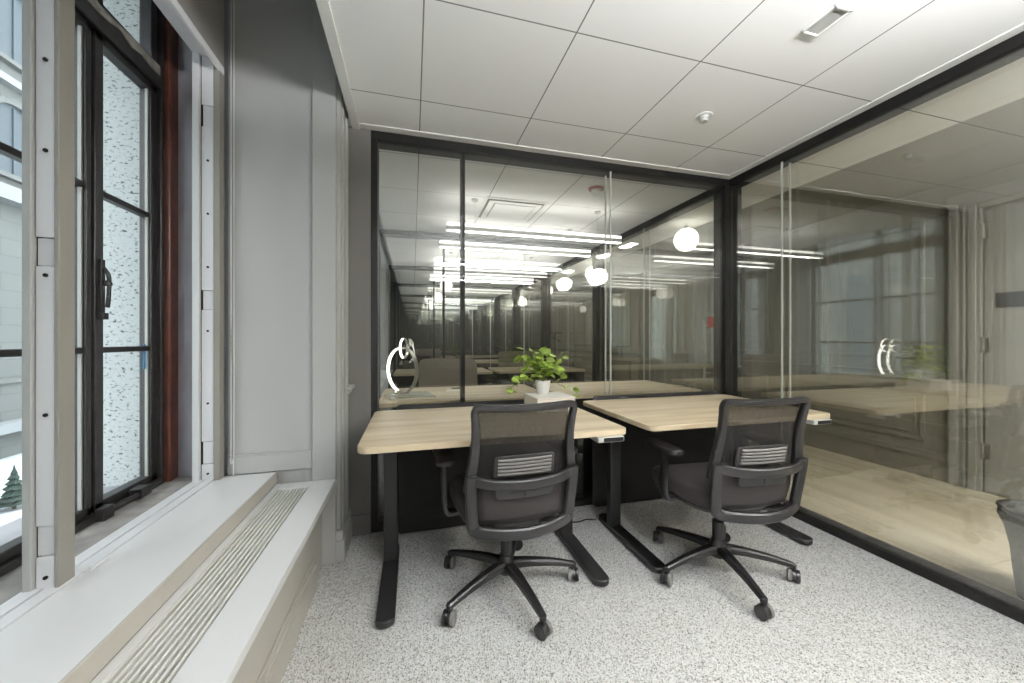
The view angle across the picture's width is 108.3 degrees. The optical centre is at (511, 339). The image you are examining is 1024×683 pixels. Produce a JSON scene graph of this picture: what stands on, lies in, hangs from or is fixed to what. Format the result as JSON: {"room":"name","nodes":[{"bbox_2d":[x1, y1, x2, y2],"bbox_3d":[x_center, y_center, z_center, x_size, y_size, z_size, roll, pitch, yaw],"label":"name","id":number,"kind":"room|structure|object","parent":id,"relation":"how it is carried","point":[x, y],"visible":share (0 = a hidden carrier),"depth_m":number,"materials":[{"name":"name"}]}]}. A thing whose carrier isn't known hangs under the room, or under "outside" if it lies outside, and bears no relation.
{"room":"office","nodes":[
{"label":"office","id":0,"kind":"room"},
{"bbox_2d":[103,0,138,486],"bbox_3d":[-1.923,2.610,1.953,0.300,13.100,0.430,0,0,-15],"label":"pier","id":1,"kind":"object","parent":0,"point":[120,94],"depth_m":1.75,"materials":[{"name":"white stone"}]},
{"bbox_2d":[0,0,391,676],"bbox_3d":[-2.417,-0.390,4.890,0.810,3.100,15.300,0,0,-15],"label":"wall","id":2,"kind":"structure","parent":0,"point":[9,531],"depth_m":1.80,"materials":[{"name":"grey paint"}]},
{"bbox_2d":[0,0,177,576],"bbox_3d":[-1.419,-0.578,0.905,0.130,2.565,1.826,0,0,-15],"label":"window","id":3,"kind":"structure","parent":2,"relation":"in","point":[151,64],"depth_m":1.55,"materials":[{"name":"brown metal"}]},
{"bbox_2d":[0,477,191,604],"bbox_3d":[-2.440,0.678,5.034,0.300,0.024,10.390,0,0,-15],"label":"window sill","id":4,"kind":"structure","parent":2,"relation":"attached to","point":[11,582],"depth_m":1.32,"materials":[{"name":"stone"}]},
{"bbox_2d":[0,0,213,631],"bbox_3d":[-1.213,-0.367,0.911,0.100,2.066,1.790,0,0,-15],"label":"window recess","id":5,"kind":"object","parent":4,"relation":"on","point":[16,607],"visible":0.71,"depth_m":1.22,"materials":[{"name":"white metal"}]},
{"bbox_2d":[22,0,74,592],"bbox_3d":[-1.245,-0.589,0.996,0.072,2.503,0.055,0,0,-15],"label":"window frame","id":6,"kind":"structure","parent":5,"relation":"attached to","point":[48,26],"depth_m":0.98,"materials":[{"name":"grey metal"}]},
{"bbox_2d":[192,0,223,481],"bbox_3d":[-1.436,-0.589,1.750,0.105,2.503,0.055,0,0,-15],"label":"window frame","id":7,"kind":"structure","parent":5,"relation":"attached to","point":[207,81],"depth_m":1.74,"materials":[{"name":"white metal"}]},
{"bbox_2d":[0,472,274,682],"bbox_3d":[-0.729,0.677,-0.301,0.245,0.026,4.397,0,0,-15],"label":"window sill","id":8,"kind":"structure","parent":2,"relation":"attached to","point":[46,643],"depth_m":0.97,"materials":[{"name":"white paint"}]},
{"bbox_2d":[58,472,276,682],"bbox_3d":[-0.623,0.693,-0.273,0.035,0.058,4.397,0,0,-15],"label":"trim","id":9,"kind":"structure","parent":2,"relation":"attached to","point":[85,671],"depth_m":0.97,"materials":[{"name":"beige paint"}]},
{"bbox_2d":[167,0,233,475],"bbox_3d":[-1.157,-0.616,0.946,0.072,2.584,1.748,0,0,-15],"label":"window frame","id":10,"kind":"structure","parent":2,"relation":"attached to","point":[203,19],"depth_m":1.72,"materials":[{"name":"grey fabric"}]},
{"bbox_2d":[381,379,386,395],"bbox_3d":[-2.083,0.915,5.208,0.480,0.490,1.980,0,0,-15],"label":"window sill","id":11,"kind":"structure","parent":2,"relation":"attached to","point":[383,381],"depth_m":5.77,"materials":[{"name":"white paint"}]},
{"bbox_2d":[381,370,392,388],"bbox_3d":[-2.628,0.915,7.236,0.480,0.490,1.980,0,0,-15],"label":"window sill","id":12,"kind":"structure","parent":2,"relation":"attached to","point":[383,372],"depth_m":6.88,"materials":[{"name":"white paint"}]},
{"bbox_2d":[228,0,311,483],"bbox_3d":[-1.234,-0.390,2.138,0.473,3.100,0.550,0,0,-15],"label":"wall","id":13,"kind":"structure","parent":0,"point":[272,217],"depth_m":1.86,"materials":[{"name":"grey paint"}]},
{"bbox_2d":[228,449,311,474],"bbox_3d":[-1.206,0.613,1.855,0.373,0.095,0.016,0,0,-15],"label":"baseboard","id":14,"kind":"structure","parent":13,"relation":"attached to","point":[294,459],"depth_m":1.85,"materials":[{"name":"grey paint"}]},
{"bbox_2d":[312,0,336,564],"bbox_3d":[-1.002,-0.390,2.034,0.110,3.099,0.272,0,0,-15],"label":"trim","id":15,"kind":"structure","parent":13,"relation":"attached to","point":[324,75],"depth_m":1.90,"materials":[{"name":"grey paint"}]},
{"bbox_2d":[336,77,351,562],"bbox_3d":[-0.930,-0.389,2.055,0.043,3.098,0.268,0,0,-15],"label":"trim","id":16,"kind":"structure","parent":13,"relation":"attached to","point":[344,520],"depth_m":2.00,"materials":[{"name":"grey paint"}]},
{"bbox_2d":[345,384,354,393],"bbox_3d":[-0.939,0.287,2.134,0.046,0.045,0.110,0,0,-15],"label":"trim","id":17,"kind":"structure","parent":13,"relation":"attached to","point":[348,389],"depth_m":2.09,"materials":[{"name":"grey paint"}]},
{"bbox_2d":[348,115,401,298],"bbox_3d":[-2.388,-1.675,4.898,1.430,0.730,15.300,0,0,-15],"label":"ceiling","id":18,"kind":"structure","parent":0,"point":[386,260],"depth_m":8.44,"materials":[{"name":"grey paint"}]},
{"bbox_2d":[381,268,387,364],"bbox_3d":[-3.839,-0.390,11.218,0.153,3.100,2.340,0,0,-15],"label":"wall","id":19,"kind":"structure","parent":0,"point":[384,276],"depth_m":10.10,"materials":[{"name":"grey paint"}]},
{"bbox_2d":[398,294,495,364],"bbox_3d":[-1.842,-0.050,10.709,2.800,2.418,0.120,0,0,-15],"label":"wall","id":20,"kind":"structure","parent":0,"point":[399,295],"depth_m":10.64,"materials":[{"name":"black metal"}]},
{"bbox_2d":[394,283,514,371],"bbox_3d":[-1.297,-0.050,8.681,2.800,2.418,0.120,0,0,-15],"label":"wall","id":21,"kind":"structure","parent":0,"point":[395,284],"depth_m":8.70,"materials":[{"name":"black metal"}]},
{"bbox_2d":[391,282,530,373],"bbox_3d":[-2.083,-0.340,12.953,5.900,3.200,0.100,0,0,-15],"label":"wall","id":22,"kind":"structure","parent":0,"point":[411,314],"depth_m":12.91,"materials":[{"name":"black"}]},
{"bbox_2d":[388,265,544,388],"bbox_3d":[-0.752,-0.050,6.653,2.800,2.418,0.120,0,0,-15],"label":"wall","id":23,"kind":"structure","parent":0,"point":[395,267],"depth_m":6.46,"materials":[{"name":"black metal"}]},
{"bbox_2d":[379,229,598,398],"bbox_3d":[-0.207,-0.050,4.625,2.800,2.418,0.120,0,0,-15],"label":"wall","id":24,"kind":"structure","parent":0,"point":[382,232],"depth_m":4.61,"materials":[{"name":"black"}]},
{"bbox_2d":[348,126,728,535],"bbox_3d":[0.339,-0.050,2.591,2.800,2.420,0.132,0,0,-15],"label":"wall","id":25,"kind":"structure","parent":0,"point":[379,139],"depth_m":2.23,"materials":[{"name":"black metal"}]},
{"bbox_2d":[316,0,359,128],"bbox_3d":[-0.319,-1.279,-0.055,0.045,0.062,4.660,0,0,-15],"label":"trim","id":26,"kind":"structure","parent":25,"relation":"attached to","point":[324,8],"depth_m":1.64,"materials":[{"name":"white metal"}]},
{"bbox_2d":[281,374,1023,682],"bbox_3d":[0.109,1.210,5.569,5.500,0.100,15.300,0,0,-15],"label":"floor","id":27,"kind":"structure","parent":0,"point":[854,615],"depth_m":1.61,"materials":[{"name":"carpet"}]},
{"bbox_2d":[90,479,336,682],"bbox_3d":[-0.475,0.940,-0.238,0.280,0.440,4.387,0,0,-15],"label":"radiator cover","id":28,"kind":"object","parent":27,"relation":"on","point":[240,616],"visible":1,"depth_m":1.10,"materials":[{"name":"white metal"}]},
{"bbox_2d":[397,361,413,368],"bbox_3d":[-1.482,0.784,6.933,1.245,0.749,0.760,0,0,-15],"label":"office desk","id":29,"kind":"object","parent":27,"relation":"on","point":[400,363],"visible":0.06,"depth_m":6.45,"materials":[{"name":"brown wood"}]},
{"bbox_2d":[391,356,431,375],"bbox_3d":[-1.435,0.704,5.382,0.685,0.911,0.671,0,0,-5],"label":"chair","id":30,"kind":"object","parent":27,"relation":"on","point":[407,363],"visible":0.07,"depth_m":5.62,"materials":[{"name":"black fabric"}]},
{"bbox_2d":[413,349,440,358],"bbox_3d":[-1.741,0.681,7.626,0.600,0.961,0.653,0,0,-17],"label":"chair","id":31,"kind":"object","parent":27,"relation":"on","point":[418,352],"visible":0.16,"depth_m":7.86,"materials":[{"name":"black fabric"}]},
{"bbox_2d":[390,367,492,387],"bbox_3d":[-0.937,0.784,4.905,1.245,0.749,0.760,0,0,-15],"label":"office desk","id":32,"kind":"object","parent":27,"relation":"on","point":[401,378],"visible":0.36,"depth_m":4.49,"materials":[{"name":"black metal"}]},
{"bbox_2d":[419,358,477,387],"bbox_3d":[-0.591,0.681,3.617,0.600,0.961,0.653,0,0,-17],"label":"chair","id":33,"kind":"object","parent":27,"relation":"on","point":[442,372],"visible":0.21,"depth_m":3.83,"materials":[{"name":"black fabric"}]},
{"bbox_2d":[379,384,536,515],"bbox_3d":[-0.392,0.784,2.877,1.245,0.749,0.760,0,0,-15],"label":"office desk","id":34,"kind":"object","parent":27,"relation":"on","point":[483,392],"visible":0.22,"depth_m":2.66,"materials":[{"name":"brown wood"}]},
{"bbox_2d":[389,392,435,400],"bbox_3d":[-0.721,0.404,2.643,0.304,0.012,0.224,0,0,-25],"label":"magazine","id":35,"kind":"object","parent":34,"relation":"on","point":[427,395],"visible":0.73,"depth_m":2.55,"materials":[{"name":"grey paper"}]},
{"bbox_2d":[384,391,427,396],"bbox_3d":[-0.760,0.393,2.674,0.264,0.010,0.204,0,0,-1],"label":"magazine","id":36,"kind":"object","parent":35,"relation":"on","point":[412,393],"visible":1,"depth_m":2.61,"materials":[{"name":"beige paper"}]},
{"bbox_2d":[386,338,418,393],"bbox_3d":[-0.799,0.188,2.685,0.334,0.401,0.109,0,0,35],"label":"lamp","id":37,"kind":"object","parent":36,"relation":"on","point":[406,348],"visible":1,"depth_m":2.65,"materials":[{"name":"silver metal"}]},
{"bbox_2d":[446,387,459,390],"bbox_3d":[-0.455,0.402,3.005,0.150,0.016,0.110,0,0,-9],"label":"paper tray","id":38,"kind":"object","parent":34,"relation":"on","point":[447,389],"visible":0.68,"depth_m":2.95,"materials":[{"name":"white"}]},
{"bbox_2d":[456,355,497,359],"bbox_3d":[-0.781,0.784,9.296,1.245,0.749,0.760,0,0,-15],"label":"office desk","id":39,"kind":"object","parent":27,"relation":"on","point":[475,357],"visible":0.12,"depth_m":8.96,"materials":[{"name":"beige wood"}]},
{"bbox_2d":[475,359,498,384],"bbox_3d":[-0.236,0.784,7.268,1.245,0.749,0.760,0,0,-15],"label":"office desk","id":40,"kind":"object","parent":27,"relation":"on","point":[485,364],"visible":0.06,"depth_m":6.88,"materials":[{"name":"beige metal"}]},
{"bbox_2d":[357,399,625,628],"bbox_3d":[-0.127,0.774,1.928,1.170,0.772,0.816,0,0,-15],"label":"desk","id":41,"kind":"object","parent":27,"relation":"on","point":[407,435],"visible":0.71,"depth_m":1.89,"materials":[{"name":"brown wood"}]},
{"bbox_2d":[524,392,575,411],"bbox_3d":[0.221,0.370,2.203,0.236,0.080,0.230,0,0,-17],"label":"book","id":42,"kind":"object","parent":41,"relation":"on","point":[529,398],"visible":0.49,"depth_m":2.14,"materials":[{"name":"white paper"}]},
{"bbox_2d":[506,347,579,396],"bbox_3d":[0.185,0.198,2.251,0.471,0.309,0.175,0,0,-15],"label":"potted plant","id":43,"kind":"object","parent":42,"relation":"on","point":[542,367],"visible":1,"depth_m":2.23,"materials":[{"name":"green plant"}]},
{"bbox_2d":[432,400,578,640],"bbox_3d":[-0.009,0.704,1.719,0.685,0.911,0.671,0,0,-17],"label":"chair","id":44,"kind":"object","parent":27,"relation":"on","point":[494,505],"visible":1,"depth_m":1.49,"materials":[{"name":"black plastic"}]},
{"bbox_2d":[498,351,531,366],"bbox_3d":[0.130,0.681,6.058,0.600,0.961,0.653,0,0,-17],"label":"chair","id":45,"kind":"object","parent":27,"relation":"on","point":[505,358],"visible":0.2,"depth_m":6.26,"materials":[{"name":"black fabric"}]},
{"bbox_2d":[488,366,584,388],"bbox_3d":[0.308,0.784,5.239,1.245,0.749,0.760,0,0,-15],"label":"office desk","id":46,"kind":"object","parent":27,"relation":"on","point":[505,375],"visible":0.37,"depth_m":4.94,"materials":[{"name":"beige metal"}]},
{"bbox_2d":[547,331,561,360],"bbox_3d":[0.713,0.510,6.094,0.300,1.300,0.300,0,0,-15],"label":"coat stand","id":47,"kind":"object","parent":27,"relation":"on","point":[554,332],"visible":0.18,"depth_m":6.09,"materials":[{"name":"black metal"}]},
{"bbox_2d":[573,519,596,522],"bbox_3d":[0.427,1.155,2.345,0.240,0.007,0.033,0,0,-20],"label":"power cable","id":48,"kind":"object","parent":27,"relation":"on","point":[583,519],"visible":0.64,"depth_m":2.36,"materials":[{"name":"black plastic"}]},
{"bbox_2d":[533,380,700,492],"bbox_3d":[0.853,0.784,3.212,1.245,0.749,0.760,0,0,-15],"label":"office desk","id":49,"kind":"object","parent":27,"relation":"on","point":[588,390],"visible":0.26,"depth_m":2.92,"materials":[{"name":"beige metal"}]},
{"bbox_2d":[583,391,831,573],"bbox_3d":[1.117,0.774,2.278,1.170,0.772,0.816,0,0,-15],"label":"desk","id":50,"kind":"object","parent":27,"relation":"on","point":[688,421],"visible":0.77,"depth_m":2.45,"materials":[{"name":"beige wood"}]},
{"bbox_2d":[645,396,810,621],"bbox_3d":[1.026,0.704,1.846,0.688,0.911,0.676,0,0,-11],"label":"chair","id":51,"kind":"object","parent":27,"relation":"on","point":[730,489],"visible":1,"depth_m":1.62,"materials":[{"name":"black plastic"}]},
{"bbox_2d":[995,499,1023,599],"bbox_3d":[2.352,0.954,1.625,0.306,0.412,0.291,0,0,-15],"label":"basket","id":52,"kind":"object","parent":27,"relation":"on","point":[1010,511],"visible":1,"depth_m":1.65,"materials":[{"name":"grey fabric"}]},
{"bbox_2d":[329,0,1023,304],"bbox_3d":[0.533,-1.285,5.683,4.620,0.050,15.300,0,0,-15],"label":"ceiling","id":53,"kind":"structure","parent":0,"point":[628,80],"depth_m":2.00,"materials":[{"name":"tile"}]},
{"bbox_2d":[427,301,432,308],"bbox_3d":[-1.962,-0.998,8.999,0.190,0.525,0.190,0,0,-15],"label":"globe pendant","id":54,"kind":"object","parent":53,"relation":"hanging from","point":[430,302],"visible":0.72,"depth_m":8.93,"materials":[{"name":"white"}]},
{"bbox_2d":[428,287,441,290],"bbox_3d":[-1.532,-0.997,7.354,0.252,0.062,0.062,0,0,-15],"label":"linear pendant","id":55,"kind":"object","parent":53,"relation":"hanging from","point":[429,288],"depth_m":7.31,"materials":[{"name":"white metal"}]},
{"bbox_2d":[435,279,441,301],"bbox_3d":[-1.453,-0.998,7.220,0.190,0.525,0.190,0,0,-15],"label":"globe pendant","id":56,"kind":"object","parent":53,"relation":"hanging from","point":[438,296],"visible":0.83,"depth_m":7.16,"materials":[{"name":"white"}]},
{"bbox_2d":[424,299,459,301],"bbox_3d":[-1.787,-0.993,9.460,0.879,0.069,0.062,0,0,-15],"label":"linear pendant","id":57,"kind":"object","parent":53,"relation":"hanging from","point":[446,300],"depth_m":9.47,"materials":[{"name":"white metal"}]},
{"bbox_2d":[430,275,459,279],"bbox_3d":[-1.077,-0.991,5.944,0.458,0.073,0.062,0,0,-15],"label":"linear pendant","id":58,"kind":"object","parent":53,"relation":"hanging from","point":[439,277],"depth_m":5.93,"materials":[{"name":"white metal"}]},
{"bbox_2d":[440,257,452,291],"bbox_3d":[-1.009,-0.998,5.683,0.190,0.525,0.190,0,0,-15],"label":"globe pendant","id":59,"kind":"object","parent":53,"relation":"hanging from","point":[448,284],"visible":0.79,"depth_m":5.63,"materials":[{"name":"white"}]},
{"bbox_2d":[439,240,459,248],"bbox_3d":[-0.658,-0.988,3.882,0.206,0.078,0.062,0,0,-15],"label":"linear pendant","id":60,"kind":"object","parent":53,"relation":"hanging from","point":[443,244],"depth_m":3.86,"materials":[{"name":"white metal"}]},
{"bbox_2d":[422,306,477,308],"bbox_3d":[-1.925,-1.112,11.598,1.720,0.296,0.062,0,0,-15],"label":"linear pendant","id":61,"kind":"object","parent":53,"relation":"hanging from","point":[436,307],"visible":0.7,"depth_m":11.57,"materials":[{"name":"white metal"}]},
{"bbox_2d":[446,222,459,231],"bbox_3d":[-0.525,-0.987,3.276,0.113,0.080,0.062,0,0,-15],"label":"linear pendant","id":62,"kind":"object","parent":53,"relation":"hanging from","point":[451,226],"depth_m":3.25,"materials":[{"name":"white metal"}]},
{"bbox_2d":[448,288,459,291],"bbox_3d":[-1.171,-0.993,7.451,0.219,0.068,0.062,0,0,-15],"label":"linear pendant","id":63,"kind":"object","parent":53,"relation":"hanging from","point":[453,289],"depth_m":7.43,"materials":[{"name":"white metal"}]},
{"bbox_2d":[465,300,489,302],"bbox_3d":[-0.907,-0.993,9.697,0.633,0.069,0.062,0,0,-15],"label":"linear pendant","id":64,"kind":"object","parent":53,"relation":"hanging from","point":[468,301],"depth_m":9.67,"materials":[{"name":"white metal"}]},
{"bbox_2d":[465,289,511,293],"bbox_3d":[-0.483,-0.992,7.636,0.963,0.071,0.062,0,0,-15],"label":"linear pendant","id":65,"kind":"object","parent":53,"relation":"hanging from","point":[477,290],"depth_m":7.60,"materials":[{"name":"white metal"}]},
{"bbox_2d":[433,252,546,277],"bbox_3d":[-0.291,-1.112,5.513,1.720,0.296,0.062,0,0,-15],"label":"linear pendant","id":66,"kind":"object","parent":53,"relation":"hanging from","point":[436,269],"visible":1,"depth_m":5.49,"materials":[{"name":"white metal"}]},
{"bbox_2d":[465,276,533,282],"bbox_3d":[-0.202,-0.991,6.179,1.160,0.073,0.062,0,0,-15],"label":"linear pendant","id":67,"kind":"object","parent":53,"relation":"hanging from","point":[486,279],"depth_m":6.15,"materials":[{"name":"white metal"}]},
{"bbox_2d":[475,197,549,222],"bbox_3d":[-0.020,-1.250,3.619,0.600,0.020,0.600,0,0,-15],"label":"ceiling vent","id":68,"kind":"object","parent":53,"relation":"in","point":[492,208],"visible":1,"depth_m":3.56,"materials":[{"name":"white metal"}]},
{"bbox_2d":[520,295,523,304],"bbox_3d":[0.217,-1.107,10.212,0.250,0.305,0.250,0,0,-15],"label":"globe pendant","id":69,"kind":"object","parent":53,"relation":"hanging from","point":[521,297],"visible":0.45,"depth_m":10.12,"materials":[{"name":"white glass"}]},
{"bbox_2d":[465,242,590,256],"bbox_3d":[0.200,-0.988,4.113,1.445,0.078,0.062,0,0,-15],"label":"linear pendant","id":70,"kind":"object","parent":53,"relation":"hanging from","point":[511,248],"depth_m":4.08,"materials":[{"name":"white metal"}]},
{"bbox_2d":[465,223,621,243],"bbox_3d":[0.330,-0.987,3.506,1.553,0.081,0.062,0,0,-15],"label":"linear pendant","id":71,"kind":"object","parent":53,"relation":"hanging from","point":[515,231],"depth_m":3.46,"materials":[{"name":"white metal"}]},
{"bbox_2d":[585,266,591,280],"bbox_3d":[1.329,-1.107,6.075,0.250,0.305,0.250,0,0,-15],"label":"globe pendant","id":72,"kind":"object","parent":53,"relation":"hanging from","point":[588,273],"visible":0.37,"depth_m":6.01,"materials":[{"name":"white glass"}]},
{"bbox_2d":[588,185,603,196],"bbox_3d":[0.703,-1.232,3.088,0.132,0.055,0.132,0,0,-15],"label":"smoke detector","id":73,"kind":"object","parent":53,"relation":"attached to","point":[596,190],"visible":1,"depth_m":3.06,"materials":[{"name":"white plastic"}]},
{"bbox_2d":[674,226,698,251],"bbox_3d":[1.885,-1.107,4.006,0.250,0.305,0.250,0,0,-15],"label":"globe pendant","id":74,"kind":"object","parent":53,"relation":"hanging from","point":[686,239],"visible":1,"depth_m":3.92,"materials":[{"name":"white glass"}]},
{"bbox_2d":[695,111,712,123],"bbox_3d":[1.083,-1.243,2.086,0.090,0.034,0.089,0,0,-15],"label":"sprinkler","id":75,"kind":"object","parent":53,"relation":"attached to","point":[703,117],"visible":1,"depth_m":2.07,"materials":[{"name":"white metal"}]},
{"bbox_2d":[801,4,852,37],"bbox_3d":[1.241,-1.256,1.462,0.092,0.008,0.132,0,0,-15],"label":"ceiling vent","id":76,"kind":"object","parent":53,"relation":"in","point":[836,13],"visible":1,"depth_m":1.46,"materials":[{"name":"white metal"}]},
{"bbox_2d":[496,31,1023,623],"bbox_3d":[1.278,-0.050,4.723,0.120,2.418,13.060,0,0,-15],"label":"wall","id":77,"kind":"structure","parent":0,"point":[1010,50],"depth_m":2.03,"materials":[{"name":"black metal"}]},
{"bbox_2d":[496,299,499,354],"bbox_3d":[-0.432,-0.050,11.088,0.120,2.419,0.120,0,0,-15],"label":"trim","id":78,"kind":"structure","parent":77,"relation":"attached to","point":[497,300],"depth_m":11.02,"materials":[{"name":"black metal"}]},
{"bbox_2d":[515,290,519,350],"bbox_3d":[0.113,-0.050,9.060,0.120,2.419,0.120,0,0,-15],"label":"trim","id":79,"kind":"structure","parent":77,"relation":"attached to","point":[517,292],"depth_m":9.00,"materials":[{"name":"black"}]},
{"bbox_2d":[545,276,550,362],"bbox_3d":[0.658,-0.050,7.032,0.120,2.419,0.120,0,0,-15],"label":"trim","id":80,"kind":"structure","parent":77,"relation":"attached to","point":[548,278],"depth_m":6.97,"materials":[{"name":"black"}]},
{"bbox_2d":[599,249,606,381],"bbox_3d":[1.203,-0.050,5.003,0.120,2.419,0.120,0,0,-15],"label":"trim","id":81,"kind":"structure","parent":77,"relation":"attached to","point":[601,251],"depth_m":4.94,"materials":[{"name":"black"}]},
{"bbox_2d":[359,23,1023,178],"bbox_3d":[1.006,-1.257,0.301,2.700,0.006,4.660,0,0,-15],"label":"trim","id":82,"kind":"structure","parent":77,"relation":"attached to","point":[1018,29],"depth_m":2.27,"materials":[{"name":"white metal"}]},
{"bbox_2d":[703,320,710,379],"bbox_3d":[1.632,0.090,3.100,0.069,0.500,0.018,0,0,-15],"label":"door pull","id":83,"kind":"object","parent":77,"relation":"attached to","point":[704,327],"visible":1,"depth_m":3.09,"materials":[{"name":"silver metal"}]},
{"bbox_2d":[707,317,713,327],"bbox_3d":[1.667,-0.145,3.104,0.005,0.090,0.070,0,0,-15],"label":"sticker","id":84,"kind":"object","parent":77,"relation":"attached to","point":[710,320],"visible":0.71,"depth_m":3.10,"materials":[{"name":"red plastic"}]},
{"bbox_2d":[729,179,741,458],"bbox_3d":[1.748,-0.050,2.975,0.120,2.419,0.120,0,0,-15],"label":"trim","id":85,"kind":"structure","parent":77,"relation":"attached to","point":[735,193],"depth_m":2.92,"materials":[{"name":"black metal"}]},
{"bbox_2d":[531,163,1023,498],"bbox_3d":[2.716,-0.050,6.270,0.100,2.420,15.300,0,0,-15],"label":"wall","id":86,"kind":"structure","parent":0,"point":[863,296],"depth_m":3.84,"materials":[{"name":"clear glass"}]},
{"bbox_2d":[530,223,945,440],"bbox_3d":[2.091,-0.065,8.318,0.045,1.850,11.020,0,0,-15],"label":"trim","id":87,"kind":"structure","parent":86,"relation":"attached to","point":[923,375],"depth_m":3.90,"materials":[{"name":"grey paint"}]},
{"bbox_2d":[584,376,945,481],"bbox_3d":[2.096,1.048,8.319,0.035,0.225,11.020,0,0,-15],"label":"baseboard","id":88,"kind":"structure","parent":86,"relation":"attached to","point":[929,464],"depth_m":3.43,"materials":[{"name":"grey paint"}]},
{"bbox_2d":[946,178,1023,499],"bbox_3d":[3.682,0.010,2.444,0.080,2.300,1.150,0,0,-15],"label":"door","id":89,"kind":"structure","parent":86,"relation":"in","point":[1002,231],"depth_m":2.80,"materials":[{"name":"grey paint"}]},
{"label":"outside","id":90,"kind":"structure","parent":0,"visible":0},
{"bbox_2d":[0,453,21,525],"bbox_3d":[-34.887,4.310,11.335,58.500,0.200,120.000,0,0,-15],"label":"ground","id":91,"kind":"structure","parent":90,"point":[7,514],"depth_m":11.21,"materials":[{"name":"white snow"}]},
{"bbox_2d":[0,0,21,458],"bbox_3d":[-21.342,-4.765,14.975,6.550,25.850,70.000,0,0,-15],"label":"building","id":92,"kind":"structure","parent":91,"relation":"on","point":[10,10],"depth_m":13.28,"materials":[{"name":"stone"}]},
{"bbox_2d":[0,465,21,508],"bbox_3d":[-12.389,3.655,9.213,0.579,1.110,0.673,0,0,23],"label":"fir tree","id":93,"kind":"object","parent":91,"relation":"on","point":[12,496],"visible":0.9,"depth_m":9.12,"materials":[{"name":"green plant"}]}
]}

